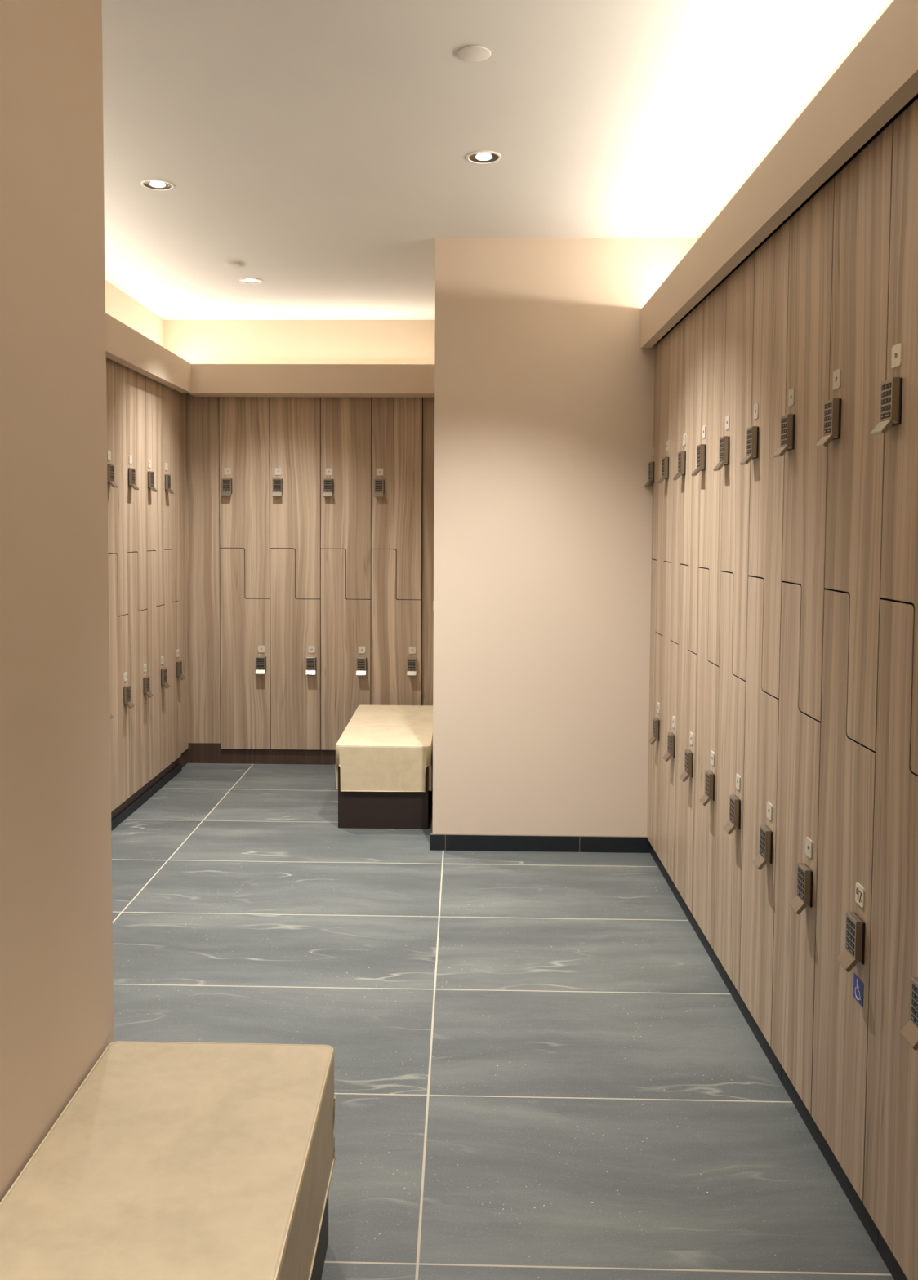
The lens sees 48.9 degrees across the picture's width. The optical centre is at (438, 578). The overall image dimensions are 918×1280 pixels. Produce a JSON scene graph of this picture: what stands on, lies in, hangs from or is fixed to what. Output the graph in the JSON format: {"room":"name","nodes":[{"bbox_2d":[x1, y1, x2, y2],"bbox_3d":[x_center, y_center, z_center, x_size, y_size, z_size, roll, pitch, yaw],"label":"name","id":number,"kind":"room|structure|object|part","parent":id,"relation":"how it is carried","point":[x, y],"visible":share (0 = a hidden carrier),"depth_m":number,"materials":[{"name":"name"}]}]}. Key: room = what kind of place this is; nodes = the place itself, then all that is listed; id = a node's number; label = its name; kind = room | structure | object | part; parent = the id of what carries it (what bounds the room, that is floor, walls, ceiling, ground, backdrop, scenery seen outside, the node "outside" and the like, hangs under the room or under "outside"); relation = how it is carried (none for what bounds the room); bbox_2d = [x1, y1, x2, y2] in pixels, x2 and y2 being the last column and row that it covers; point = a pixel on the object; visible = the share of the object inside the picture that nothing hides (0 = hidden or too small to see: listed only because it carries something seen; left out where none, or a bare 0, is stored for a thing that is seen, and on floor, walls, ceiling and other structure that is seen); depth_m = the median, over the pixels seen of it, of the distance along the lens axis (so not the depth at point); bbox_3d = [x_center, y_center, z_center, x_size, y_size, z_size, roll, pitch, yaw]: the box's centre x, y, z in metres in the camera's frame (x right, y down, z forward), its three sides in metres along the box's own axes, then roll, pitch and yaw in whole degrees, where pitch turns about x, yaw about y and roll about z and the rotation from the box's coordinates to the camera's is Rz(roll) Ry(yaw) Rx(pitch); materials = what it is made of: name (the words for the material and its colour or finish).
{"room":"changing room","nodes":[
{"label":"changing room","id":0,"kind":"room"},
{"bbox_2d":[0,0,113,1202],"bbox_3d":[-1.441,0.075,0.213,1.510,2.612,3.548,0,3,1],"label":"wall","id":1,"kind":"structure","parent":0,"point":[56,983],"depth_m":1.69,"materials":[{"name":"beige paint"}]},
{"bbox_2d":[111,748,187,820],"bbox_3d":[-1.533,1.126,4.015,0.012,0.120,3.908,0,3,1],"label":"trim","id":2,"kind":"structure","parent":1,"relation":"attached to","point":[183,759],"depth_m":5.25,"materials":[{"name":"brown laminate"}]},
{"bbox_2d":[105,280,164,347],"bbox_3d":[-1.742,-0.122,4.016,0.120,2.612,4.052,0,3,1],"label":"wall","id":3,"kind":"structure","parent":0,"point":[119,305],"depth_m":5.42,"materials":[{"name":"paint"}]},
{"bbox_2d":[105,312,191,393],"bbox_3d":[-1.554,-1.025,3.804,0.254,0.161,3.731,0,3,1],"label":"trim","id":4,"kind":"structure","parent":3,"relation":"attached to","point":[125,346],"depth_m":4.84,"materials":[{"name":"beige paint"}]},
{"bbox_2d":[111,763,182,831],"bbox_3d":[-1.528,1.171,3.921,0.027,0.039,3.715,0,3,1],"label":"baseboard","id":5,"kind":"structure","parent":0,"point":[122,815],"depth_m":5.11,"materials":[{"name":"stone"}]},
{"bbox_2d":[187,742,335,764],"bbox_3d":[-0.736,1.031,5.939,1.489,0.120,0.018,0,3,1],"label":"baseboard","id":6,"kind":"structure","parent":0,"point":[197,753],"depth_m":5.94,"materials":[{"name":"brown laminate"}]},
{"bbox_2d":[164,320,435,548],"bbox_3d":[-0.906,-0.224,6.070,1.852,2.612,0.100,0,3,1],"label":"wall","id":7,"kind":"structure","parent":0,"point":[194,341],"depth_m":5.96,"materials":[{"name":"paint"}]},
{"bbox_2d":[177,391,188,753],"bbox_3d":[-1.481,-0.031,5.798,0.017,2.068,0.193,0,3,1],"label":"trim","id":8,"kind":"structure","parent":7,"relation":"attached to","point":[181,397],"depth_m":5.82,"materials":[{"name":"brown wood"}]},
{"bbox_2d":[185,394,221,743],"bbox_3d":[-1.386,-0.036,5.901,0.214,2.068,0.017,0,3,1],"label":"filler panel","id":9,"kind":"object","parent":7,"relation":"attached to","point":[202,441],"depth_m":5.89,"materials":[{"name":"brown wood"}]},
{"bbox_2d":[189,364,434,397],"bbox_3d":[-0.807,-1.124,5.800,1.652,0.161,0.343,0,3,1],"label":"soffit","id":10,"kind":"structure","parent":7,"relation":"attached to","point":[302,380],"depth_m":5.63,"materials":[{"name":"beige paint"}]},
{"bbox_2d":[102,0,888,319],"bbox_3d":[-0.439,-1.379,2.193,3.600,0.100,7.900,0,3,1],"label":"ceiling","id":11,"kind":"structure","parent":0,"point":[320,148],"depth_m":3.06,"materials":[{"name":"paint"}]},
{"bbox_2d":[141,178,173,191],"bbox_3d":[-1.003,-1.403,3.599,0.114,0.004,0.114,0,3,1],"label":"recessed light","id":12,"kind":"object","parent":11,"relation":"in","point":[151,184],"visible":1,"depth_m":3.59,"materials":[{"name":"white plastic"}]},
{"bbox_2d":[223,261,241,268],"bbox_3d":[-0.954,-1.454,4.679,0.082,0.013,0.082,0,3,1],"label":"sprinkler cover","id":13,"kind":"object","parent":11,"relation":"attached to","point":[232,264],"visible":1,"depth_m":4.67,"materials":[{"name":"paint"}]},
{"bbox_2d":[239,277,262,284],"bbox_3d":[-0.930,-1.474,5.000,0.114,0.004,0.114,0,3,1],"label":"recessed light","id":14,"kind":"object","parent":11,"relation":"in","point":[246,280],"visible":1,"depth_m":5.00,"materials":[{"name":"white plastic"}]},
{"bbox_2d":[457,45,490,62],"bbox_3d":[0.090,-1.344,2.585,0.084,0.006,0.084,0,3,1],"label":"sprinkler cover","id":15,"kind":"object","parent":11,"relation":"attached to","point":[470,53],"visible":1,"depth_m":2.58,"materials":[{"name":"paint"}]},
{"bbox_2d":[466,150,501,164],"bbox_3d":[0.147,-1.382,3.314,0.114,0.004,0.114,0,3,1],"label":"recessed light","id":16,"kind":"object","parent":11,"relation":"in","point":[482,157],"visible":1,"depth_m":3.31,"materials":[{"name":"white plastic"}]},
{"bbox_2d":[111,763,893,1279],"bbox_3d":[-0.453,1.329,2.333,3.600,0.100,7.900,0,3,1],"label":"floor","id":17,"kind":"structure","parent":0,"point":[544,1069],"depth_m":2.80,"materials":[{"name":"tile"}]},
{"bbox_2d":[107,553,134,812],"bbox_3d":[-1.542,0.471,4.696,0.175,1.177,0.290,0,3,1],"label":"locker","id":18,"kind":"object","parent":17,"relation":"on","point":[121,703],"visible":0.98,"depth_m":4.69,"materials":[{"name":"brown wood"}]},
{"bbox_2d":[106,357,128,616],"bbox_3d":[-1.537,-0.411,4.650,0.175,1.171,0.290,0,3,1],"label":"locker","id":19,"kind":"object","parent":18,"relation":"on","point":[115,371],"visible":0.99,"depth_m":4.67,"materials":[{"name":"brown wood"}]},
{"bbox_3d":[-1.484,-0.556,4.545,0.003,0.041,0.039,0,3,1],"label":"number plate","id":20,"kind":"part","parent":19,"relation":"part of","materials":[{"name":"grey"}]},
{"bbox_3d":[-1.485,0.464,4.789,0.003,0.041,0.039,0,3,1],"label":"number plate","id":21,"kind":"part","parent":18,"relation":"part of","materials":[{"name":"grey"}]},
{"bbox_2d":[125,551,153,796],"bbox_3d":[-1.534,0.456,4.989,0.175,1.177,0.290,0,3,1],"label":"locker","id":22,"kind":"object","parent":17,"relation":"on","point":[139,679],"visible":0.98,"depth_m":4.97,"materials":[{"name":"brown wood"}]},
{"bbox_2d":[125,366,146,610],"bbox_3d":[-1.530,-0.426,4.944,0.175,1.171,0.290,0,3,1],"label":"locker","id":23,"kind":"object","parent":22,"relation":"on","point":[135,381],"visible":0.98,"depth_m":4.95,"materials":[{"name":"brown wood"}]},
{"bbox_3d":[-1.477,-0.571,4.838,0.003,0.041,0.039,0,3,1],"label":"number plate","id":24,"kind":"part","parent":23,"relation":"part of","materials":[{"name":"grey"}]},
{"bbox_3d":[-1.478,0.449,5.082,0.003,0.041,0.039,0,3,1],"label":"number plate","id":25,"kind":"part","parent":22,"relation":"part of","materials":[{"name":"grey metal"}]},
{"bbox_2d":[146,551,169,781],"bbox_3d":[-1.528,0.441,5.282,0.175,1.177,0.290,0,3,1],"label":"locker","id":26,"kind":"object","parent":17,"relation":"on","point":[157,671],"visible":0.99,"depth_m":5.26,"materials":[{"name":"brown wood"}]},
{"bbox_2d":[145,376,164,606],"bbox_3d":[-1.523,-0.442,5.237,0.175,1.171,0.290,0,3,1],"label":"locker","id":27,"kind":"object","parent":26,"relation":"on","point":[153,388],"visible":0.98,"depth_m":5.24,"materials":[{"name":"brown wood"}]},
{"bbox_3d":[-1.470,-0.587,5.131,0.003,0.041,0.039,0,3,1],"label":"number plate","id":28,"kind":"part","parent":27,"relation":"part of","materials":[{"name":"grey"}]},
{"bbox_3d":[-1.471,0.434,5.376,0.003,0.041,0.039,0,3,1],"label":"number plate","id":29,"kind":"part","parent":26,"relation":"part of","materials":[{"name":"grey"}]},
{"bbox_2d":[0,1040,335,1279],"bbox_3d":[-0.438,1.130,1.418,0.448,0.392,1.141,0,3,1],"label":"bench","id":30,"kind":"object","parent":17,"relation":"on","point":[168,1161],"visible":1,"depth_m":1.60,"materials":[{"name":"beige laminate"}]},
{"bbox_2d":[163,549,185,767],"bbox_3d":[-1.520,0.426,5.576,0.175,1.177,0.290,0,3,1],"label":"locker","id":31,"kind":"object","parent":17,"relation":"on","point":[173,664],"visible":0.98,"depth_m":5.55,"materials":[{"name":"brown wood"}]},
{"bbox_2d":[162,384,179,601],"bbox_3d":[-1.516,-0.457,5.530,0.175,1.171,0.290,0,3,1],"label":"locker","id":32,"kind":"object","parent":31,"relation":"on","point":[170,396],"visible":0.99,"depth_m":5.54,"materials":[{"name":"brown wood"}]},
{"bbox_3d":[-1.463,-0.602,5.424,0.003,0.041,0.039,0,3,1],"label":"number plate","id":33,"kind":"part","parent":32,"relation":"part of","materials":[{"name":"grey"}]},
{"bbox_2d":[219,547,271,749],"bbox_3d":[-1.130,0.409,5.948,0.290,1.177,0.175,0,3,1],"label":"locker","id":34,"kind":"object","parent":17,"relation":"on","point":[245,623],"visible":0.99,"depth_m":5.90,"materials":[{"name":"brown wood"}]},
{"bbox_2d":[218,396,274,598],"bbox_3d":[-1.125,-0.474,5.903,0.290,1.171,0.175,0,3,1],"label":"locker","id":35,"kind":"object","parent":34,"relation":"on","point":[243,421],"visible":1,"depth_m":5.85,"materials":[{"name":"brown wood"}]},
{"bbox_3d":[-1.222,-0.622,5.843,0.039,0.041,0.003,0,3,1],"label":"number plate","id":36,"kind":"part","parent":35,"relation":"part of","materials":[{"name":"grey"}]},
{"bbox_3d":[-1.036,0.409,5.892,0.039,0.041,0.003,0,3,1],"label":"number plate","id":37,"kind":"part","parent":34,"relation":"part of","materials":[{"name":"grey"}]},
{"bbox_2d":[270,548,320,750],"bbox_3d":[-0.836,0.411,5.941,0.290,1.177,0.175,0,3,1],"label":"locker","id":38,"kind":"object","parent":17,"relation":"on","point":[295,623],"visible":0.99,"depth_m":5.89,"materials":[{"name":"brown wood"}]},
{"bbox_2d":[269,396,320,599],"bbox_3d":[-0.832,-0.472,5.896,0.290,1.171,0.175,0,3,1],"label":"locker","id":39,"kind":"object","parent":38,"relation":"on","point":[295,422],"visible":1,"depth_m":5.84,"materials":[{"name":"brown wood"}]},
{"bbox_3d":[-0.929,-0.620,5.836,0.039,0.041,0.003,0,3,1],"label":"number plate","id":40,"kind":"part","parent":39,"relation":"part of","materials":[{"name":"grey"}]},
{"bbox_3d":[-0.743,0.411,5.885,0.039,0.041,0.003,0,3,1],"label":"number plate","id":41,"kind":"part","parent":38,"relation":"part of","materials":[{"name":"grey"}]},
{"bbox_2d":[320,548,371,750],"bbox_3d":[-0.543,0.413,5.934,0.290,1.177,0.175,0,3,1],"label":"locker","id":42,"kind":"object","parent":17,"relation":"on","point":[345,624],"visible":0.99,"depth_m":5.88,"materials":[{"name":"brown wood"}]},
{"bbox_2d":[320,397,372,599],"bbox_3d":[-0.538,-0.470,5.889,0.290,1.171,0.175,0,3,1],"label":"locker","id":43,"kind":"object","parent":42,"relation":"on","point":[345,422],"visible":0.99,"depth_m":5.83,"materials":[{"name":"brown wood"}]},
{"bbox_3d":[-0.635,-0.618,5.829,0.039,0.041,0.003,0,3,1],"label":"number plate","id":44,"kind":"part","parent":43,"relation":"part of","materials":[{"name":"grey"}]},
{"bbox_3d":[-0.449,0.413,5.878,0.039,0.041,0.003,0,3,1],"label":"number plate","id":45,"kind":"part","parent":42,"relation":"part of","materials":[{"name":"grey"}]},
{"bbox_2d":[334,705,432,829],"bbox_3d":[-0.247,0.937,5.192,0.448,0.392,1.066,0,3,1],"label":"bench","id":46,"kind":"object","parent":17,"relation":"on","point":[384,764],"visible":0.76,"depth_m":4.68,"materials":[{"name":"brown laminate"}]},
{"bbox_2d":[335,705,432,766],"bbox_3d":[-0.246,0.788,5.185,0.442,0.094,1.060,0,3,1],"label":"cushion","id":47,"kind":"object","parent":46,"relation":"on","point":[375,735],"depth_m":4.83,"materials":[{"name":"beige leather"}]},
{"bbox_2d":[370,548,422,705],"bbox_3d":[-0.249,0.415,5.928,0.290,1.177,0.175,0,3,1],"label":"locker","id":48,"kind":"object","parent":17,"relation":"on","point":[396,624],"visible":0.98,"depth_m":5.87,"materials":[{"name":"brown wood"}]},
{"bbox_2d":[371,397,422,599],"bbox_3d":[-0.244,-0.468,5.882,0.290,1.171,0.175,0,3,1],"label":"locker","id":49,"kind":"object","parent":48,"relation":"on","point":[397,423],"visible":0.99,"depth_m":5.83,"materials":[{"name":"brown wood"}]},
{"bbox_3d":[-0.342,-0.616,5.822,0.039,0.041,0.003,0,3,1],"label":"number plate","id":50,"kind":"part","parent":49,"relation":"part of","materials":[{"name":"grey metal"}]},
{"bbox_3d":[-0.155,0.415,5.871,0.039,0.041,0.003,0,3,1],"label":"number plate","id":51,"kind":"part","parent":48,"relation":"part of","materials":[{"name":"grey metal"}]},
{"bbox_2d":[646,560,662,857],"bbox_3d":[0.958,0.524,4.219,0.190,1.202,0.297,0,3,1],"label":"locker","id":52,"kind":"object","parent":17,"relation":"on","point":[655,639],"visible":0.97,"depth_m":4.21,"materials":[{"name":"brown wood"}]},
{"bbox_2d":[644,334,666,635],"bbox_3d":[0.963,-0.377,4.172,0.190,1.196,0.297,0,3,1],"label":"locker","id":53,"kind":"object","parent":52,"relation":"on","point":[660,348],"visible":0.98,"depth_m":4.14,"materials":[{"name":"brown wood"}]},
{"bbox_3d":[0.912,-0.377,4.173,0.018,1.196,0.297,0,3,1],"label":"door","id":54,"kind":"part","parent":53,"relation":"part of","materials":[{"name":"brown wood"}]},
{"bbox_3d":[0.894,0.526,4.122,0.003,0.041,0.039,0,3,1],"label":"number plate","id":55,"kind":"part","parent":52,"relation":"part of","materials":[{"name":"grey"}]},
{"bbox_2d":[658,561,678,882],"bbox_3d":[0.951,0.540,3.919,0.190,1.202,0.297,0,3,1],"label":"locker","id":56,"kind":"object","parent":17,"relation":"on","point":[669,648],"visible":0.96,"depth_m":3.92,"materials":[{"name":"brown wood"}]},
{"bbox_2d":[657,319,684,644],"bbox_3d":[0.956,-0.362,3.873,0.190,1.196,0.297,0,3,1],"label":"locker","id":57,"kind":"object","parent":56,"relation":"on","point":[675,337],"visible":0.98,"depth_m":3.85,"materials":[{"name":"brown wood"}]},
{"bbox_3d":[0.897,-0.521,3.966,0.003,0.041,0.039,0,3,1],"label":"number plate","id":58,"kind":"part","parent":57,"relation":"part of","materials":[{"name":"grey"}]},
{"bbox_3d":[0.887,0.542,3.823,0.003,0.041,0.039,0,3,1],"label":"number plate","id":59,"kind":"part","parent":56,"relation":"part of","materials":[{"name":"grey"}]},
{"bbox_2d":[673,564,696,914],"bbox_3d":[0.944,0.555,3.620,0.190,1.202,0.297,0,3,1],"label":"locker","id":60,"kind":"object","parent":17,"relation":"on","point":[686,659],"visible":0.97,"depth_m":3.63,"materials":[{"name":"brown wood"}]},
{"bbox_2d":[672,301,703,653],"bbox_3d":[0.948,-0.346,3.573,0.190,1.196,0.297,0,3,1],"label":"locker","id":61,"kind":"object","parent":60,"relation":"on","point":[693,322],"visible":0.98,"depth_m":3.55,"materials":[{"name":"brown wood"}]},
{"bbox_3d":[0.890,-0.505,3.667,0.003,0.041,0.039,0,3,1],"label":"number plate","id":62,"kind":"part","parent":61,"relation":"part of","materials":[{"name":"grey plastic"}]},
{"bbox_3d":[0.879,0.557,3.523,0.003,0.041,0.039,0,3,1],"label":"number plate","id":63,"kind":"part","parent":60,"relation":"part of","materials":[{"name":"grey"}]},
{"bbox_2d":[692,568,719,950],"bbox_3d":[0.936,0.571,3.320,0.190,1.202,0.297,0,3,1],"label":"locker","id":64,"kind":"object","parent":17,"relation":"on","point":[707,673],"visible":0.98,"depth_m":3.33,"materials":[{"name":"brown wood"}]},
{"bbox_2d":[690,278,727,666],"bbox_3d":[0.941,-0.331,3.274,0.190,1.196,0.297,0,3,1],"label":"locker","id":65,"kind":"object","parent":64,"relation":"on","point":[714,304],"visible":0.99,"depth_m":3.25,"materials":[{"name":"brown wood"}]},
{"bbox_3d":[0.882,-0.490,3.367,0.003,0.041,0.039,0,3,1],"label":"number plate","id":66,"kind":"part","parent":65,"relation":"part of","materials":[{"name":"grey plastic"}]},
{"bbox_3d":[0.872,0.572,3.224,0.003,0.041,0.039,0,3,1],"label":"number plate","id":67,"kind":"part","parent":64,"relation":"part of","materials":[{"name":"grey metal"}]},
{"bbox_2d":[713,571,745,992],"bbox_3d":[0.929,0.586,3.021,0.190,1.202,0.297,0,3,1],"label":"locker","id":68,"kind":"object","parent":17,"relation":"on","point":[731,688],"visible":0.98,"depth_m":3.03,"materials":[{"name":"brown wood"}]},
{"bbox_2d":[712,251,755,680],"bbox_3d":[0.934,-0.315,2.974,0.190,1.196,0.297,0,3,1],"label":"locker","id":69,"kind":"object","parent":68,"relation":"on","point":[740,283],"visible":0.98,"depth_m":2.95,"materials":[{"name":"brown wood"}]},
{"bbox_3d":[0.875,-0.474,3.068,0.003,0.041,0.039,0,3,1],"label":"number plate","id":70,"kind":"part","parent":69,"relation":"part of","materials":[{"name":"grey plastic"}]},
{"bbox_3d":[0.865,0.588,2.924,0.003,0.041,0.039,0,3,1],"label":"number plate","id":71,"kind":"part","parent":68,"relation":"part of","materials":[{"name":"grey"}]},
{"bbox_2d":[738,576,778,1047],"bbox_3d":[0.922,0.602,2.721,0.190,1.202,0.297,0,3,1],"label":"locker","id":72,"kind":"object","parent":17,"relation":"on","point":[762,708],"visible":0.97,"depth_m":2.73,"materials":[{"name":"brown wood"}]},
{"bbox_2d":[739,219,790,698],"bbox_3d":[0.927,-0.300,2.675,0.190,1.196,0.297,0,3,1],"label":"locker","id":73,"kind":"object","parent":72,"relation":"on","point":[771,258],"visible":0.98,"depth_m":2.65,"materials":[{"name":"brown wood"}]},
{"bbox_3d":[0.868,-0.459,2.768,0.003,0.041,0.039,0,3,1],"label":"number plate","id":74,"kind":"part","parent":73,"relation":"part of","materials":[{"name":"grey"}]},
{"bbox_3d":[0.858,0.603,2.625,0.003,0.041,0.039,0,3,1],"label":"number plate","id":75,"kind":"part","parent":72,"relation":"part of","materials":[{"name":"grey plastic"}]},
{"bbox_2d":[770,582,820,1114],"bbox_3d":[0.915,0.617,2.422,0.190,1.202,0.297,0,3,1],"label":"locker","id":76,"kind":"object","parent":17,"relation":"on","point":[798,733],"visible":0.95,"depth_m":2.43,"materials":[{"name":"brown wood"}]},
{"bbox_2d":[772,177,834,721],"bbox_3d":[0.919,-0.285,2.375,0.190,1.196,0.297,0,3,1],"label":"locker","id":77,"kind":"object","parent":76,"relation":"on","point":[811,228],"visible":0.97,"depth_m":2.35,"materials":[{"name":"brown wood"}]},
{"bbox_3d":[0.861,-0.444,2.469,0.003,0.041,0.039,0,3,1],"label":"number plate","id":78,"kind":"part","parent":77,"relation":"part of","materials":[{"name":"grey plastic"}]},
{"bbox_3d":[0.851,0.619,2.325,0.003,0.041,0.039,0,3,1],"label":"number plate","id":79,"kind":"part","parent":76,"relation":"part of","materials":[{"name":"grey plastic"}]},
{"bbox_2d":[810,589,875,1203],"bbox_3d":[0.907,0.632,2.122,0.190,1.202,0.297,0,3,1],"label":"locker","id":80,"kind":"object","parent":17,"relation":"on","point":[846,766],"visible":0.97,"depth_m":2.12,"materials":[{"name":"brown wood"}]},
{"bbox_2d":[814,121,893,751],"bbox_3d":[0.912,-0.269,2.076,0.190,1.196,0.297,0,3,1],"label":"locker","id":81,"kind":"object","parent":80,"relation":"on","point":[862,188],"visible":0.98,"depth_m":2.05,"materials":[{"name":"brown wood"}]},
{"bbox_3d":[0.854,-0.428,2.169,0.003,0.041,0.039,0,3,1],"label":"number plate","id":82,"kind":"part","parent":81,"relation":"part of","materials":[{"name":"grey plastic"}]},
{"bbox_3d":[0.843,0.634,2.026,0.005,0.041,0.039,0,3,1],"label":"number plate","id":83,"kind":"part","parent":80,"relation":"part of","materials":[{"name":"beige plastic"}]},
{"bbox_2d":[862,599,917,1279],"bbox_3d":[0.900,0.648,1.823,0.190,1.202,0.297,0,3,1],"label":"locker","id":84,"kind":"object","parent":17,"relation":"on","point":[890,1192],"visible":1,"depth_m":1.87,"materials":[{"name":"brown wood"}]},
{"bbox_2d":[869,97,917,774],"bbox_3d":[0.905,-0.254,1.776,0.190,1.196,0.297,0,3,1],"label":"locker","id":85,"kind":"object","parent":84,"relation":"on","point":[898,412],"visible":1,"depth_m":1.84,"materials":[{"name":"brown wood"}]},
{"bbox_3d":[0.846,-0.413,1.869,0.003,0.041,0.039,0,3,1],"label":"number plate","id":86,"kind":"part","parent":85,"relation":"part of","materials":[{"name":"grey"}]},
{"bbox_2d":[431,238,696,836],"bbox_3d":[0.596,-0.171,5.195,1.193,2.612,1.781,0,3,1],"label":"wall partition","id":87,"kind":"structure","parent":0,"point":[544,378],"depth_m":4.30,"materials":[{"name":"beige paint"}]},
{"bbox_2d":[421,397,434,705],"bbox_3d":[-0.042,-0.028,5.872,0.111,2.068,0.018,0,3,1],"label":"trim","id":88,"kind":"structure","parent":87,"relation":"attached to","point":[428,487],"depth_m":5.86,"materials":[{"name":"brown wood"}]},
{"bbox_2d":[429,817,649,853],"bbox_3d":[0.438,1.137,4.499,0.948,0.068,0.271,0,3,1],"label":"baseboard","id":89,"kind":"structure","parent":87,"relation":"attached to","point":[635,844],"depth_m":4.37,"materials":[{"name":"stone"}]},
{"bbox_2d":[696,0,893,240],"bbox_3d":[0.984,0.030,1.339,0.272,2.612,5.919,0,3,1],"label":"wall","id":90,"kind":"structure","parent":0,"point":[882,11],"depth_m":2.86,"materials":[{"name":"paint"}]},
{"bbox_2d":[649,843,907,1279],"bbox_3d":[0.843,1.292,1.403,0.010,0.082,5.909,0,3,1],"label":"baseboard","id":91,"kind":"structure","parent":90,"relation":"attached to","point":[869,1226],"depth_m":2.42,"materials":[{"name":"stone"}]},
{"bbox_2d":[640,0,917,348],"bbox_3d":[0.892,-0.900,1.294,0.225,0.164,5.919,0,3,1],"label":"soffit","id":92,"kind":"structure","parent":90,"relation":"attached to","point":[878,77],"depth_m":2.21,"materials":[{"name":"beige paint"}]},
{"bbox_2d":[662,93,917,338],"bbox_3d":[0.913,-0.946,2.773,0.020,0.123,2.959,0,3,1],"label":"trim","id":93,"kind":"structure","parent":90,"relation":"attached to","point":[915,96],"depth_m":2.41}
]}

